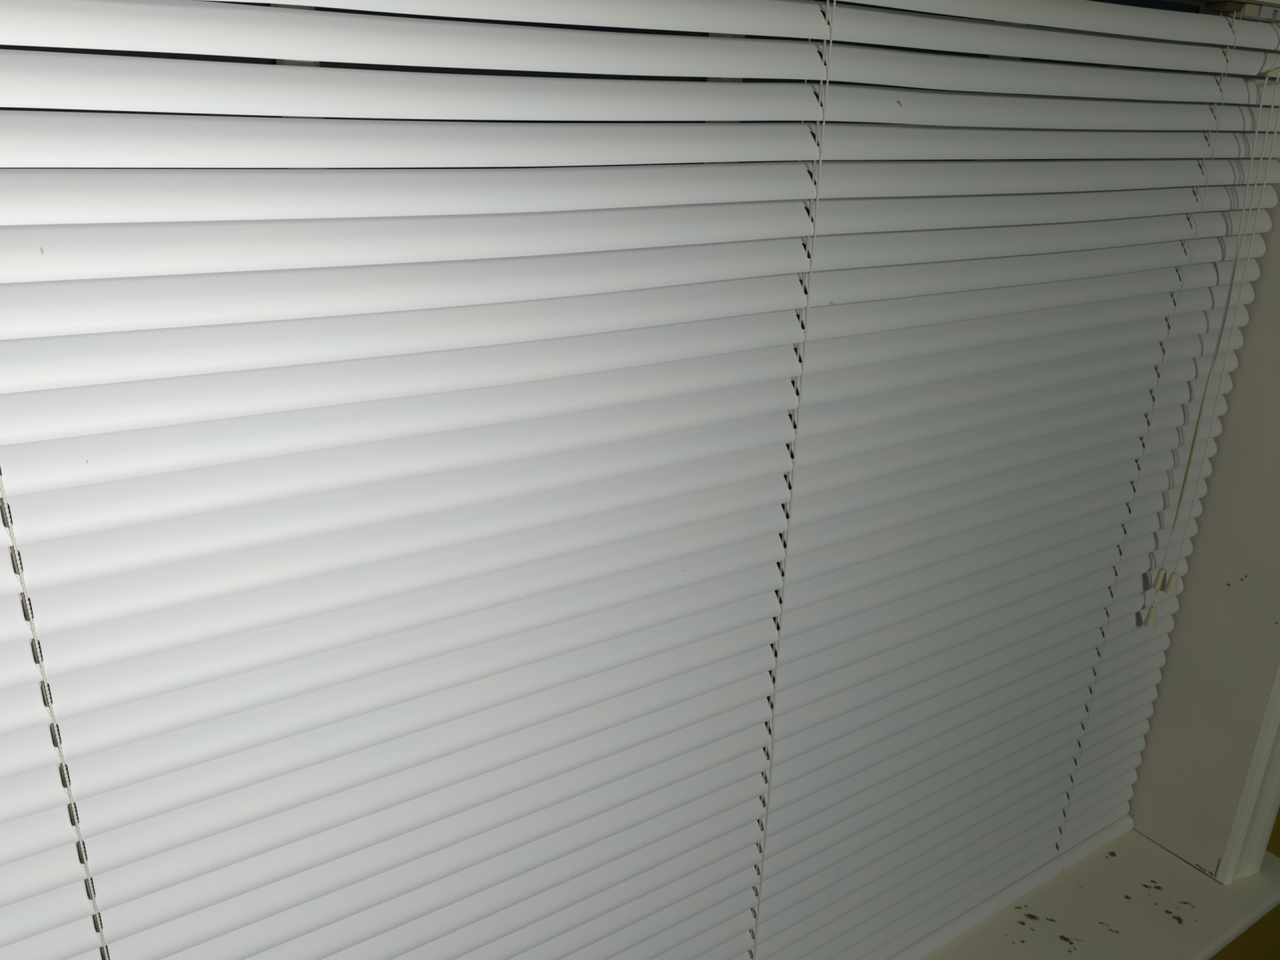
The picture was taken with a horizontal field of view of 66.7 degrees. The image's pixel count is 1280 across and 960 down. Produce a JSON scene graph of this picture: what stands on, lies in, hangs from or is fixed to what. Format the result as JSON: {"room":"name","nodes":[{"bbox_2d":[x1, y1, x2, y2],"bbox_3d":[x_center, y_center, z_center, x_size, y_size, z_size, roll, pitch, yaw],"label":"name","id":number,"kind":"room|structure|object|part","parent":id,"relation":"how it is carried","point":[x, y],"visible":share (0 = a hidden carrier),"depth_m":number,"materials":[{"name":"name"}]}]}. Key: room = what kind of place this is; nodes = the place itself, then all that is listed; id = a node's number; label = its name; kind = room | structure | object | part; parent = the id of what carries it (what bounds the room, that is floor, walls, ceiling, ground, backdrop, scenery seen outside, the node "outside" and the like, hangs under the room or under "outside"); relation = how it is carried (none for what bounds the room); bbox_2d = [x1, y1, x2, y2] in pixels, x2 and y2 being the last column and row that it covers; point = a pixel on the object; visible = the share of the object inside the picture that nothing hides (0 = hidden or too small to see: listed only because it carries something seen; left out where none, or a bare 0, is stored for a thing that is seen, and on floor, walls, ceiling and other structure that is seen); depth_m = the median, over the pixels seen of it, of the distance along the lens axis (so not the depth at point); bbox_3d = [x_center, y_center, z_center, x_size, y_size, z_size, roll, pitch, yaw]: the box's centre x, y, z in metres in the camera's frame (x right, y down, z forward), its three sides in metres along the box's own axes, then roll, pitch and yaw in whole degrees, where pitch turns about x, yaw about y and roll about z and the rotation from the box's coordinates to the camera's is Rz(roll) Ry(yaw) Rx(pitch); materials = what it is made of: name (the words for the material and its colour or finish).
{"room":"room by window","nodes":[
{"label":"room by window","id":0,"kind":"room"},
{"bbox_2d":[1208,805,1279,959],"bbox_3d":[0.094,0.056,0.671,3.800,2.700,0.220,-12,24,-31],"label":"wall","id":1,"kind":"structure","parent":0,"point":[1261,940],"depth_m":1.18,"materials":[{"name":"yellow paint"}]},
{"bbox_2d":[0,0,1231,959],"bbox_3d":[0.051,0.051,0.740,1.123,0.890,0.033,-12,24,-31],"label":"window","id":2,"kind":"structure","parent":1,"relation":"in","point":[1183,6],"depth_m":0.58,"materials":[{"name":"black glass"}]},
{"bbox_2d":[0,0,1279,959],"bbox_3d":[0.102,0.088,0.668,1.125,0.873,0.056,-12,24,-31],"label":"blind","id":3,"kind":"object","parent":2,"relation":"attached to","point":[400,550],"visible":1,"depth_m":0.56,"materials":[{"name":"plastic"}]},
{"bbox_3d":[-0.265,0.166,0.457,0.002,0.824,0.003,-12,24,-31],"label":"lift cord","id":4,"kind":"part","parent":3,"relation":"part of","materials":[{"name":"white fabric"}]},
{"bbox_3d":[0.097,0.091,0.679,0.002,0.824,0.003,-12,24,-31],"label":"lift cord","id":5,"kind":"part","parent":3,"relation":"part of","materials":[{"name":"white fabric"}]},
{"bbox_3d":[0.086,0.485,0.827,1.120,0.018,0.026,-12,24,-31],"label":"rail","id":6,"kind":"part","parent":3,"relation":"part of","materials":[{"name":"white plastic"}]},
{"bbox_3d":[0.454,0.017,0.898,0.002,0.824,0.003,-12,24,-31],"label":"lift cord","id":7,"kind":"part","parent":3,"relation":"part of","materials":[{"name":"white fabric"}]},
{"bbox_3d":[0.519,-0.128,0.870,0.009,0.535,0.043,19,27,39],"label":"pull cord","id":8,"kind":"part","parent":3,"relation":"part of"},
{"bbox_3d":[0.509,-0.145,0.854,0.009,0.491,0.032,17,26,36],"label":"pull cord","id":9,"kind":"part","parent":3,"relation":"part of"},
{"bbox_3d":[0.523,-0.148,0.859,0.016,0.489,0.052,15,25,33],"label":"pull cord","id":10,"kind":"part","parent":3,"relation":"part of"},
{"bbox_3d":[0.051,0.051,0.740,1.123,0.890,0.033,-12,24,-31],"label":"frame","id":11,"kind":"part","parent":2,"relation":"part of","materials":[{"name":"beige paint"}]},
{"bbox_2d":[922,793,1279,959],"bbox_3d":[0.110,0.514,0.800,1.314,0.019,0.221,-12,24,-31],"label":"windowsill","id":12,"kind":"structure","parent":1,"relation":"attached to","point":[1133,898],"depth_m":0.99,"materials":[{"name":"paint"}]},
{"bbox_2d":[1071,17,1279,879],"bbox_3d":[0.573,-0.015,0.976,0.020,0.910,0.220,-12,24,-31],"label":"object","id":13,"kind":"structure","parent":1,"relation":"attached to","point":[1219,671],"depth_m":0.98,"materials":[{"name":"paint"}]},
{"bbox_2d":[1216,661,1279,884],"bbox_3d":[0.654,0.009,0.889,0.057,0.890,0.018,-12,24,-31],"label":"trim","id":14,"kind":"structure","parent":1,"relation":"attached to","point":[1259,803],"depth_m":1.00,"materials":[{"name":"beige paint"}]}
]}

